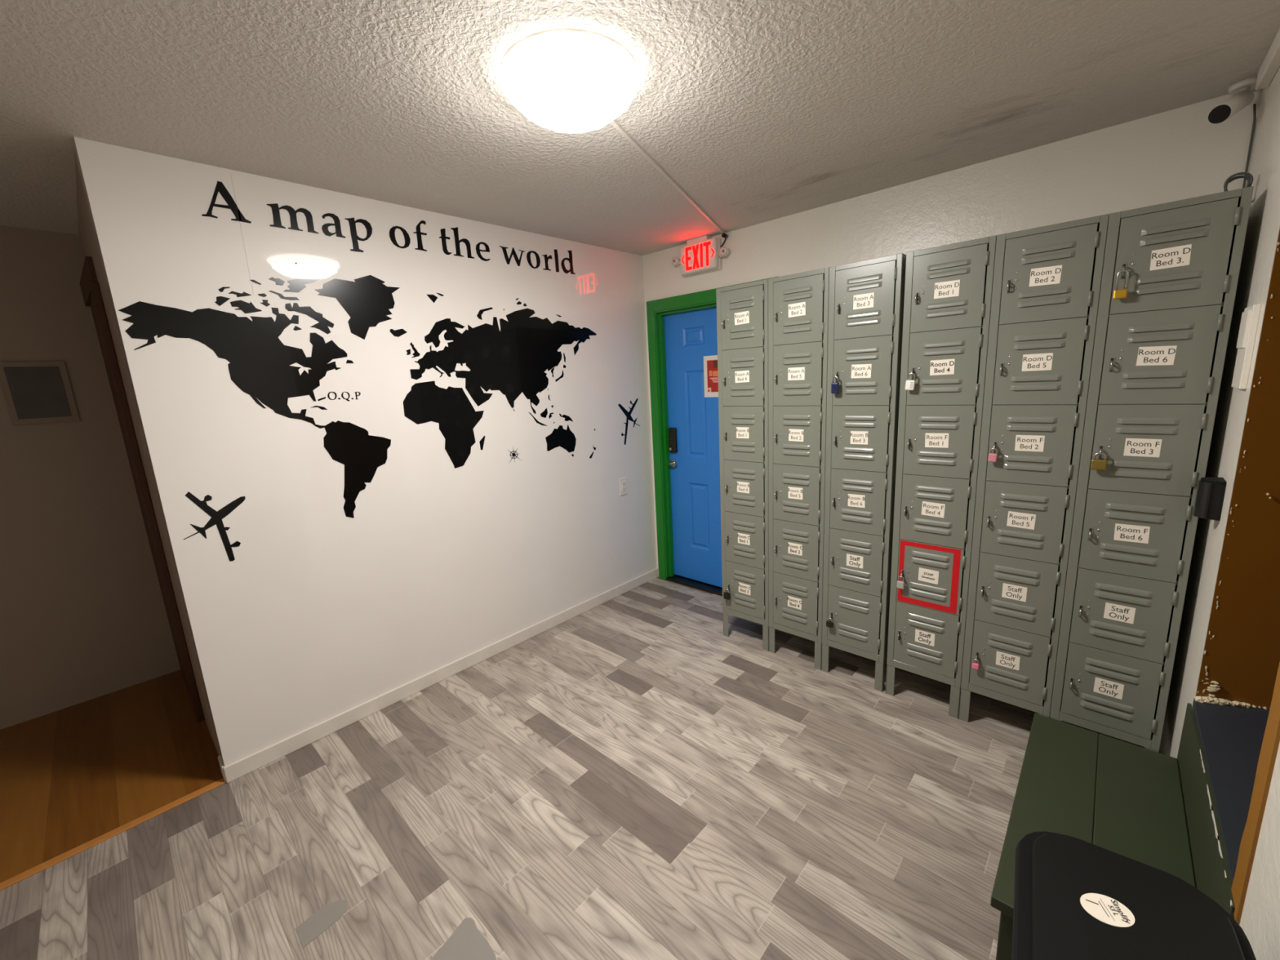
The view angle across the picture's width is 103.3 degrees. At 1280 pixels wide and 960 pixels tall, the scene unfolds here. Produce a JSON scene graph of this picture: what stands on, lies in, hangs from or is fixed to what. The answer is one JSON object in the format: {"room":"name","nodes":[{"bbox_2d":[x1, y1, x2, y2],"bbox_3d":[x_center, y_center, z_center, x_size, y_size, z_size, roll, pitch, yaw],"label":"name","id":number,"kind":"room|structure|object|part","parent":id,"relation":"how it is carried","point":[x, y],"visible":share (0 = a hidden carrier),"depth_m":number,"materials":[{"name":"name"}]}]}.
{"room":"hostel locker room","nodes":[
{"label":"hostel locker room","id":0,"kind":"room"},
{"bbox_2d":[0,225,180,729],"bbox_3d":[-3.470,0.108,2.119,0.120,2.403,2.197,7,15,42],"label":"wall","id":1,"kind":"structure","parent":0,"point":[83,616],"depth_m":2.59,"materials":[{"name":"paint"}]},
{"bbox_2d":[0,360,79,425],"bbox_3d":[-2.965,-0.431,2.496,0.014,0.300,0.224,7,15,42],"label":"framed picture","id":2,"kind":"object","parent":1,"relation":"attached to","point":[33,392],"visible":1,"depth_m":2.49},
{"bbox_2d":[74,150,220,755],"bbox_3d":[-2.268,-0.010,2.404,1.240,2.403,0.120,7,15,42],"label":"wall","id":3,"kind":"structure","parent":0,"point":[86,230],"depth_m":2.08,"materials":[{"name":"paint"}]},
{"bbox_2d":[90,293,191,697],"bbox_3d":[-2.515,0.144,2.577,0.667,2.060,0.022,7,15,42],"label":"door","id":4,"kind":"structure","parent":3,"relation":"in","point":[92,307],"depth_m":2.61,"materials":[{"name":"brown wood"}]},
{"bbox_2d":[80,256,204,722],"bbox_3d":[-2.495,0.098,2.534,0.748,2.165,0.040,7,15,42],"label":"trim","id":5,"kind":"structure","parent":3,"relation":"attached to","point":[89,283],"depth_m":2.27,"materials":[{"name":"brown wood"}]},
{"bbox_2d":[217,755,226,781],"bbox_3d":[-1.746,1.209,2.118,0.100,0.072,0.010,7,15,42],"label":"baseboard","id":6,"kind":"structure","parent":3,"relation":"attached to","point":[220,762],"depth_m":2.10,"materials":[{"name":"white wood"}]},
{"bbox_2d":[73,137,657,766],"bbox_3d":[-0.840,-0.186,2.927,0.120,2.403,2.863,7,15,42],"label":"wall","id":7,"kind":"structure","parent":0,"point":[319,612],"depth_m":2.35,"materials":[{"name":"paint"}]},
{"bbox_2d":[0,777,226,890],"bbox_3d":[-2.420,1.426,1.362,0.038,0.006,2.075,7,15,42],"label":"trim","id":8,"kind":"structure","parent":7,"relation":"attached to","point":[41,867],"depth_m":1.85,"materials":[{"name":"brown wood"}]},
{"bbox_2d":[183,491,245,561],"bbox_3d":[-1.663,0.182,1.990,0.001,0.303,0.210,7,15,42],"label":"decal","id":9,"kind":"object","parent":7,"relation":"attached to","point":[216,517],"visible":1,"depth_m":1.99,"materials":[{"name":"black plastic"}]},
{"bbox_2d":[317,391,360,400],"bbox_3d":[-1.342,-0.373,2.262,0.001,0.046,0.176,7,15,42],"label":"decal","id":10,"kind":"object","parent":7,"relation":"attached to","point":[359,393],"depth_m":2.27,"materials":[{"name":"black plastic"}]},
{"bbox_2d":[118,275,596,518],"bbox_3d":[-1.024,-0.445,2.600,0.001,1.094,2.226,7,15,42],"label":"decal","id":11,"kind":"object","parent":7,"relation":"attached to","point":[513,360],"visible":1,"depth_m":2.34,"materials":[{"name":"black plastic"}]},
{"bbox_2d":[201,181,575,274],"bbox_3d":[-1.014,-1.176,2.507,0.001,0.188,1.800,7,15,42],"label":"decal","id":12,"kind":"object","parent":7,"relation":"attached to","point":[220,187],"depth_m":2.26,"materials":[{"name":"black plastic"}]},
{"bbox_2d":[222,568,658,782],"bbox_3d":[-0.782,0.975,3.055,0.013,0.072,2.729,7,15,42],"label":"baseboard","id":13,"kind":"structure","parent":7,"relation":"attached to","point":[239,768],"depth_m":2.61,"materials":[{"name":"white wood"}]},
{"bbox_2d":[509,447,519,462],"bbox_3d":[-0.734,-0.149,2.957,0.001,0.097,0.093,7,15,42],"label":"decal","id":14,"kind":"object","parent":7,"relation":"attached to","point":[513,453],"visible":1,"depth_m":2.95,"materials":[{"name":"black plastic"}]},
{"bbox_2d":[619,476,627,495],"bbox_3d":[-0.118,0.045,3.652,0.009,0.126,0.074,7,15,42],"label":"wall outlet","id":15,"kind":"object","parent":7,"relation":"attached to","point":[623,482],"visible":1,"depth_m":3.65,"materials":[{"name":"white plastic"}]},
{"bbox_2d":[622,480,626,491],"bbox_3d":[-0.116,0.046,3.650,0.004,0.072,0.036,7,15,42],"label":"receptacle","id":16,"kind":"object","parent":15,"relation":"attached to","point":[624,482],"depth_m":3.65,"materials":[{"name":"white plastic"}]},
{"bbox_2d":[617,397,639,444],"bbox_3d":[-0.075,-0.421,3.639,0.001,0.324,0.216,7,15,42],"label":"decal","id":17,"kind":"object","parent":7,"relation":"attached to","point":[627,414],"visible":1,"depth_m":3.63,"materials":[{"name":"black plastic"}]},
{"bbox_2d":[0,577,1159,959],"bbox_3d":[-0.700,1.318,1.626,5.080,0.062,5.060,7,15,42],"label":"floor","id":18,"kind":"structure","parent":0,"point":[631,777],"depth_m":1.86,"materials":[{"name":"plastic"}]},
{"bbox_2d":[295,899,347,947],"bbox_3d":[-0.952,1.321,1.522,0.090,0.001,0.130,7,15,42],"label":"decal","id":19,"kind":"object","parent":18,"relation":"on","point":[311,928],"depth_m":1.52},
{"bbox_2d":[431,917,496,959],"bbox_3d":[-0.515,1.334,1.344,0.228,0.001,0.262,7,15,42],"label":"decal","id":20,"kind":"object","parent":18,"relation":"on","point":[466,942],"depth_m":1.43},
{"bbox_2d":[715,279,768,651],"bbox_3d":[0.710,-0.059,2.927,0.304,1.996,0.484,7,15,42],"label":"locker","id":21,"kind":"object","parent":18,"relation":"on","point":[742,309],"visible":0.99,"depth_m":2.74,"materials":[{"name":"metal"}]},
{"bbox_3d":[0.526,0.866,3.055,0.036,0.153,0.034,7,15,42],"label":"leg","id":22,"kind":"part","parent":21,"relation":"part of","materials":[{"name":"metal"}]},
{"bbox_2d":[723,588,730,599],"bbox_3d":[0.509,0.666,2.960,0.038,0.065,0.020,7,15,42],"label":"padlock","id":23,"kind":"object","parent":21,"relation":"attached to","point":[726,595],"visible":1,"depth_m":2.95,"materials":[{"name":"metal"}]},
{"bbox_3d":[0.526,-0.833,2.615,0.248,0.295,0.022,7,15,42],"label":"door","id":24,"kind":"part","parent":21,"relation":"part of","materials":[{"name":"metal"}]},
{"bbox_3d":[0.542,-0.541,2.673,0.248,0.295,0.022,7,15,42],"label":"door","id":25,"kind":"part","parent":21,"relation":"part of","materials":[{"name":"metal"}]},
{"bbox_3d":[0.557,-0.249,2.730,0.248,0.295,0.022,7,15,42],"label":"door","id":26,"kind":"part","parent":21,"relation":"part of","materials":[{"name":"metal"}]},
{"bbox_3d":[0.572,0.043,2.787,0.248,0.295,0.022,7,15,42],"label":"door","id":27,"kind":"part","parent":21,"relation":"part of","materials":[{"name":"metal"}]},
{"bbox_3d":[0.587,0.335,2.845,0.248,0.295,0.022,7,15,42],"label":"door","id":28,"kind":"part","parent":21,"relation":"part of","materials":[{"name":"metal"}]},
{"bbox_3d":[0.602,0.626,2.902,0.248,0.295,0.022,7,15,42],"label":"door","id":29,"kind":"part","parent":21,"relation":"part of","materials":[{"name":"metal"}]},
{"bbox_3d":[0.722,0.891,2.876,0.036,0.153,0.034,7,15,42],"label":"leg","id":30,"kind":"part","parent":21,"relation":"part of","materials":[{"name":"metal"}]},
{"bbox_2d":[768,266,829,670],"bbox_3d":[0.933,-0.030,2.722,0.304,1.996,0.484,7,15,42],"label":"locker","id":31,"kind":"object","parent":18,"relation":"on","point":[798,303],"visible":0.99,"depth_m":2.54,"materials":[{"name":"metal"}]},
{"bbox_3d":[0.750,0.895,2.850,0.036,0.153,0.034,7,15,42],"label":"leg","id":32,"kind":"part","parent":31,"relation":"part of","materials":[{"name":"metal"}]},
{"bbox_3d":[0.826,0.655,2.697,0.248,0.295,0.022,7,15,42],"label":"door","id":33,"kind":"part","parent":31,"relation":"part of","materials":[{"name":"metal"}]},
{"bbox_3d":[0.810,0.363,2.640,0.248,0.295,0.022,7,15,42],"label":"door","id":34,"kind":"part","parent":31,"relation":"part of","materials":[{"name":"metal"}]},
{"bbox_3d":[0.795,0.072,2.583,0.248,0.295,0.022,7,15,42],"label":"door","id":35,"kind":"part","parent":31,"relation":"part of","materials":[{"name":"metal"}]},
{"bbox_3d":[0.780,-0.220,2.525,0.248,0.295,0.022,7,15,42],"label":"door","id":36,"kind":"part","parent":31,"relation":"part of","materials":[{"name":"metal"}]},
{"bbox_3d":[0.765,-0.512,2.468,0.248,0.295,0.022,7,15,42],"label":"door","id":37,"kind":"part","parent":31,"relation":"part of","materials":[{"name":"metal"}]},
{"bbox_3d":[0.750,-0.804,2.410,0.248,0.295,0.022,7,15,42],"label":"door","id":38,"kind":"part","parent":31,"relation":"part of","materials":[{"name":"metal"}]},
{"bbox_3d":[0.946,0.920,2.671,0.036,0.153,0.034,7,15,42],"label":"leg","id":39,"kind":"part","parent":31,"relation":"part of","materials":[{"name":"metal"}]},
{"bbox_2d":[821,253,906,692],"bbox_3d":[1.157,-0.001,2.517,0.304,1.996,0.484,7,15,42],"label":"locker","id":40,"kind":"object","parent":18,"relation":"on","point":[866,298],"visible":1,"depth_m":2.32,"materials":[{"name":"metal"}]},
{"bbox_3d":[0.974,0.923,2.645,0.036,0.153,0.034,7,15,42],"label":"leg","id":41,"kind":"part","parent":40,"relation":"part of","materials":[{"name":"metal"}]},
{"bbox_2d":[826,617,833,627],"bbox_3d":[0.956,0.718,2.549,0.036,0.052,0.018,7,15,42],"label":"padlock","id":42,"kind":"object","parent":40,"relation":"attached to","point":[828,624],"visible":1,"depth_m":2.54,"materials":[{"name":"metal"}]},
{"bbox_2d":[831,376,839,393],"bbox_3d":[0.896,-0.436,2.322,0.034,0.079,0.020,7,15,42],"label":"padlock","id":43,"kind":"object","parent":40,"relation":"attached to","point":[834,386],"visible":1,"depth_m":2.32,"materials":[{"name":"metal"}]},
{"bbox_3d":[1.049,0.684,2.492,0.248,0.295,0.022,7,15,42],"label":"door","id":44,"kind":"part","parent":40,"relation":"part of","materials":[{"name":"metal"}]},
{"bbox_3d":[1.034,0.392,2.435,0.248,0.295,0.022,7,15,42],"label":"door","id":45,"kind":"part","parent":40,"relation":"part of","materials":[{"name":"metal"}]},
{"bbox_3d":[1.019,0.100,2.377,0.248,0.295,0.022,7,15,42],"label":"door","id":46,"kind":"part","parent":40,"relation":"part of","materials":[{"name":"metal"}]},
{"bbox_3d":[1.004,-0.191,2.320,0.248,0.295,0.022,7,15,42],"label":"door","id":47,"kind":"part","parent":40,"relation":"part of","materials":[{"name":"metal"}]},
{"bbox_3d":[0.989,-0.483,2.263,0.248,0.295,0.022,7,15,42],"label":"door","id":48,"kind":"part","parent":40,"relation":"part of","materials":[{"name":"metal"}]},
{"bbox_3d":[0.974,-0.775,2.205,0.248,0.295,0.022,7,15,42],"label":"door","id":49,"kind":"part","parent":40,"relation":"part of","materials":[{"name":"metal"}]},
{"bbox_3d":[1.170,0.949,2.466,0.036,0.153,0.034,7,15,42],"label":"leg","id":50,"kind":"part","parent":40,"relation":"part of","materials":[{"name":"metal"}]},
{"bbox_2d":[885,235,996,718],"bbox_3d":[1.391,0.029,2.303,0.304,1.996,0.484,7,15,42],"label":"locker","id":51,"kind":"object","parent":18,"relation":"on","point":[948,288],"visible":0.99,"depth_m":2.11,"materials":[{"name":"metal"}]},
{"bbox_3d":[1.207,0.954,2.431,0.036,0.153,0.034,7,15,42],"label":"leg","id":52,"kind":"part","parent":51,"relation":"part of","materials":[{"name":"metal"}]},
{"bbox_2d":[897,575,904,589],"bbox_3d":[1.174,0.460,2.278,0.030,0.060,0.015,7,15,42],"label":"padlock","id":53,"kind":"object","parent":51,"relation":"attached to","point":[900,584],"visible":1,"depth_m":2.27,"materials":[{"name":"metal"}]},
{"bbox_2d":[905,373,915,390],"bbox_3d":[1.127,-0.410,2.109,0.036,0.072,0.016,7,15,42],"label":"padlock","id":54,"kind":"object","parent":51,"relation":"attached to","point":[910,384],"visible":1,"depth_m":2.10,"materials":[{"name":"metal"}]},
{"bbox_3d":[1.283,0.714,2.279,0.248,0.295,0.022,7,15,42],"label":"door","id":55,"kind":"part","parent":51,"relation":"part of","materials":[{"name":"metal"}]},
{"bbox_3d":[1.268,0.422,2.221,0.248,0.295,0.022,7,15,42],"label":"door","id":56,"kind":"part","parent":51,"relation":"part of","materials":[{"name":"metal"}]},
{"bbox_3d":[1.253,0.130,2.164,0.248,0.295,0.022,7,15,42],"label":"door","id":57,"kind":"part","parent":51,"relation":"part of","materials":[{"name":"metal"}]},
{"bbox_3d":[1.238,-0.161,2.106,0.248,0.295,0.022,7,15,42],"label":"door","id":58,"kind":"part","parent":51,"relation":"part of","materials":[{"name":"metal"}]},
{"bbox_3d":[1.222,-0.453,2.049,0.248,0.295,0.022,7,15,42],"label":"door","id":59,"kind":"part","parent":51,"relation":"part of","materials":[{"name":"metal"}]},
{"bbox_3d":[1.208,-0.745,1.991,0.248,0.295,0.022,7,15,42],"label":"door","id":60,"kind":"part","parent":51,"relation":"part of","materials":[{"name":"metal"}]},
{"bbox_3d":[1.403,0.979,2.252,0.036,0.153,0.034,7,15,42],"label":"leg","id":61,"kind":"part","parent":51,"relation":"part of","materials":[{"name":"metal"}]},
{"bbox_2d":[958,213,1109,722],"bbox_3d":[1.615,0.058,2.098,0.304,1.996,0.484,7,15,42],"label":"locker","id":62,"kind":"object","parent":18,"relation":"on","point":[1046,284],"visible":0.98,"depth_m":1.91,"materials":[{"name":"metal"}]},
{"bbox_3d":[1.431,0.982,2.226,0.036,0.153,0.034,7,15,42],"label":"leg","id":63,"kind":"part","parent":62,"relation":"part of","materials":[{"name":"metal"}]},
{"bbox_2d":[972,658,978,669],"bbox_3d":[1.413,0.773,2.130,0.024,0.046,0.013,7,15,42],"label":"padlock","id":64,"kind":"object","parent":62,"relation":"attached to","point":[975,665],"visible":1,"depth_m":2.13,"materials":[{"name":"metal"}]},
{"bbox_2d":[987,448,997,462],"bbox_3d":[1.367,-0.098,1.959,0.029,0.055,0.015,7,15,42],"label":"padlock","id":65,"kind":"object","parent":62,"relation":"attached to","point":[993,457],"visible":1,"depth_m":1.96,"materials":[{"name":"metal"}]},
{"bbox_3d":[1.506,0.743,2.074,0.248,0.295,0.022,7,15,42],"label":"door","id":66,"kind":"part","parent":62,"relation":"part of","materials":[{"name":"metal"}]},
{"bbox_3d":[1.491,0.451,2.016,0.248,0.295,0.022,7,15,42],"label":"door","id":67,"kind":"part","parent":62,"relation":"part of","materials":[{"name":"metal"}]},
{"bbox_3d":[1.476,0.159,1.959,0.248,0.295,0.022,7,15,42],"label":"door","id":68,"kind":"part","parent":62,"relation":"part of","materials":[{"name":"metal"}]},
{"bbox_3d":[1.461,-0.133,1.901,0.248,0.295,0.022,7,15,42],"label":"door","id":69,"kind":"part","parent":62,"relation":"part of","materials":[{"name":"metal"}]},
{"bbox_3d":[1.446,-0.424,1.844,0.248,0.295,0.022,7,15,42],"label":"door","id":70,"kind":"part","parent":62,"relation":"part of","materials":[{"name":"metal"}]},
{"bbox_3d":[1.431,-0.716,1.786,0.248,0.295,0.022,7,15,42],"label":"door","id":71,"kind":"part","parent":62,"relation":"part of","materials":[{"name":"metal"}]},
{"bbox_2d":[990,702,1235,959],"bbox_3d":[1.290,0.970,1.425,0.370,0.500,0.906,7,15,42],"label":"bench","id":72,"kind":"object","parent":18,"relation":"on","point":[1154,809],"visible":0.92,"depth_m":1.43,"materials":[{"name":"green wood"}]},
{"bbox_3d":[1.012,1.167,1.149,0.330,0.250,0.025,7,15,42],"label":"panel","id":73,"kind":"part","parent":72,"relation":"part of","materials":[{"name":"green wood"}]},
{"bbox_2d":[1011,831,1256,959],"bbox_3d":[0.759,1.033,0.817,0.296,0.665,0.458,5,14,37],"label":"trash can","id":74,"kind":"object","parent":18,"relation":"on","point":[1075,899],"visible":1,"depth_m":0.82,"materials":[{"name":"black plastic"}]},
{"bbox_2d":[1049,186,1253,752],"bbox_3d":[1.838,0.086,1.893,0.304,1.996,0.484,7,15,42],"label":"locker","id":75,"kind":"object","parent":18,"relation":"on","point":[1159,352],"visible":1,"depth_m":1.70,"materials":[{"name":"metal"}]},
{"bbox_2d":[1090,452,1107,470],"bbox_3d":[1.592,-0.065,1.754,0.042,0.062,0.018,7,15,42],"label":"padlock","id":76,"kind":"object","parent":75,"relation":"attached to","point":[1095,464],"visible":1,"depth_m":1.75,"materials":[{"name":"metal"}]},
{"bbox_3d":[1.730,0.772,1.869,0.248,0.295,0.022,7,15,42],"label":"door","id":77,"kind":"part","parent":75,"relation":"part of","materials":[{"name":"metal"}]},
{"bbox_2d":[1112,269,1128,299],"bbox_3d":[1.562,-0.635,1.642,0.034,0.091,0.016,7,15,42],"label":"padlock","id":78,"kind":"object","parent":75,"relation":"attached to","point":[1119,294],"visible":1,"depth_m":1.64,"materials":[{"name":"metal"}]},
{"bbox_3d":[1.715,0.480,1.811,0.248,0.295,0.022,7,15,42],"label":"door","id":79,"kind":"part","parent":75,"relation":"part of","materials":[{"name":"metal"}]},
{"bbox_3d":[1.700,0.188,1.754,0.248,0.295,0.022,7,15,42],"label":"door","id":80,"kind":"part","parent":75,"relation":"part of","materials":[{"name":"metal"}]},
{"bbox_3d":[1.685,-0.104,1.696,0.248,0.295,0.022,7,15,42],"label":"door","id":81,"kind":"part","parent":75,"relation":"part of","materials":[{"name":"metal"}]},
{"bbox_3d":[1.670,-0.396,1.639,0.248,0.295,0.022,7,15,42],"label":"door","id":82,"kind":"part","parent":75,"relation":"part of","materials":[{"name":"metal"}]},
{"bbox_3d":[1.655,-0.688,1.581,0.248,0.295,0.022,7,15,42],"label":"door","id":83,"kind":"part","parent":75,"relation":"part of","materials":[{"name":"metal"}]},
{"bbox_2d":[1223,103,1256,191],"bbox_3d":[1.969,-1.065,1.629,0.311,0.344,0.058,-11,13,-34],"label":"cable coil","id":84,"kind":"object","parent":75,"relation":"on","point":[1249,178],"visible":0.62,"depth_m":1.59,"materials":[{"name":"plastic"}]},
{"bbox_2d":[0,0,1279,255],"bbox_3d":[-0.825,-1.104,1.149,5.080,0.080,5.060,7,15,42],"label":"ceiling","id":85,"kind":"structure","parent":0,"point":[759,111],"depth_m":1.54,"materials":[{"name":"white paint"}]},
{"bbox_2d":[499,28,640,133],"bbox_3d":[-0.196,-1.103,1.449,0.395,0.102,0.395,7,15,42],"label":"ceiling light","id":86,"kind":"object","parent":85,"relation":"attached to","point":[562,80],"visible":1,"depth_m":1.34,"materials":[{"name":"white plastic"}]},
{"bbox_2d":[609,120,724,233],"bbox_3d":[0.190,-1.348,2.355,0.014,0.010,1.671,2,12,23],"label":"cable raceway","id":87,"kind":"object","parent":85,"relation":"attached to","point":[613,122],"visible":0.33,"depth_m":2.10,"materials":[{"name":"white plastic"}]},
{"bbox_2d":[720,233,728,247],"bbox_3d":[0.510,-1.469,3.102,0.050,0.072,0.037,7,15,42],"label":"plug","id":88,"kind":"object","parent":87,"relation":"hanging from","point":[723,235],"visible":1,"depth_m":3.08,"materials":[{"name":"black plastic"}]},
{"bbox_2d":[1207,76,1257,124],"bbox_3d":[1.954,-1.236,1.660,0.207,0.139,0.080,-9,12,-27],"label":"security camera","id":89,"kind":"object","parent":85,"relation":"attached to","point":[1243,96],"visible":0.92,"depth_m":1.64,"materials":[{"name":"white plastic"}]},
{"bbox_2d":[642,88,1262,573],"bbox_3d":[1.333,-0.264,2.754,3.528,2.403,0.140,7,15,42],"label":"wall","id":90,"kind":"structure","parent":0,"point":[1176,154],"depth_m":2.20,"materials":[{"name":"white paint"}]},
{"bbox_2d":[664,306,722,587],"bbox_3d":[0.521,-0.181,3.517,0.861,1.968,0.107,7,15,42],"label":"door","id":91,"kind":"structure","parent":90,"relation":"in","point":[694,463],"depth_m":3.65,"materials":[{"name":"blue paint"}]},
{"bbox_3d":[0.242,-0.120,3.765,0.094,0.060,0.062,7,15,42],"label":"handle","id":92,"kind":"part","parent":91,"relation":"part of","materials":[{"name":"metal"}]},
{"bbox_2d":[703,355,718,397],"bbox_3d":[0.519,-0.698,3.403,0.216,0.276,0.002,7,15,42],"label":"flyer","id":93,"kind":"object","parent":91,"relation":"attached to","point":[710,377],"visible":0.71,"depth_m":3.44,"materials":[{"name":"red paper"}]},
{"bbox_2d":[706,360,718,391],"bbox_3d":[0.518,-0.700,3.402,0.160,0.212,0.001,7,15,42],"label":"artwork","id":94,"kind":"object","parent":93,"relation":"attached to","point":[712,365],"depth_m":3.43},
{"bbox_2d":[666,573,722,595],"bbox_3d":[0.566,0.804,3.704,0.885,0.020,0.115,7,15,42],"label":"trim","id":95,"kind":"structure","parent":90,"relation":"attached to","point":[683,580],"depth_m":3.80,"materials":[{"name":"metal"}]},
{"bbox_2d":[671,235,729,276],"bbox_3d":[0.382,-1.427,3.220,0.440,0.206,0.072,7,15,42],"label":"exit sign","id":96,"kind":"object","parent":90,"relation":"attached to","point":[701,255],"visible":1,"depth_m":3.18,"materials":[{"name":"white plastic"}]},
{"bbox_2d":[646,276,777,579],"bbox_3d":[0.526,-0.212,3.518,1.025,2.088,0.158,7,15,42],"label":"trim","id":97,"kind":"structure","parent":90,"relation":"attached to","point":[656,309],"depth_m":3.72,"materials":[{"name":"green wood"}]},
{"bbox_2d":[1160,66,1279,959],"bbox_3d":[0.551,0.284,0.172,0.100,2.403,4.800,7,15,42],"label":"wall","id":98,"kind":"structure","parent":0,"point":[1260,922],"depth_m":1.52,"materials":[{"name":"white paint"}]},
{"bbox_2d":[1192,476,1226,520],"bbox_3d":[1.730,0.054,1.539,0.052,0.117,0.084,7,15,42],"label":"wall box","id":99,"kind":"object","parent":98,"relation":"attached to","point":[1211,491],"visible":1,"depth_m":1.51,"materials":[{"name":"black plastic"}]},
{"bbox_2d":[1192,230,1279,884],"bbox_3d":[1.717,-0.039,0.983,0.664,1.635,1.090,7,15,42],"label":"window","id":100,"kind":"structure","parent":98,"relation":"in","point":[1232,703],"depth_m":1.41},
{"bbox_3d":[1.744,0.750,1.139,0.643,0.026,1.031,7,15,42],"label":"sill","id":101,"kind":"part","parent":100,"relation":"part of","materials":[{"name":"black"}]},
{"bbox_2d":[1231,304,1261,389],"bbox_3d":[1.704,-0.373,1.427,0.019,0.224,0.135,7,15,42],"label":"wall plate","id":102,"kind":"object","parent":98,"relation":"attached to","point":[1251,315],"visible":1,"depth_m":1.39,"materials":[{"name":"white plastic"}]},
{"bbox_2d":[1231,662,1279,924],"bbox_3d":[1.109,0.036,0.815,0.017,1.615,0.071,7,15,42],"label":"trim","id":103,"kind":"structure","parent":98,"relation":"attached to","point":[1268,751],"depth_m":0.92,"materials":[{"name":"brown wood"}]},
{"bbox_2d":[1255,28,1279,89],"bbox_3d":[0.398,-0.860,-0.061,0.028,0.055,4.660,7,15,42],"label":"trim","id":104,"kind":"structure","parent":98,"relation":"attached to","point":[1270,65],"depth_m":1.50,"materials":[{"name":"white wood"}]}
]}

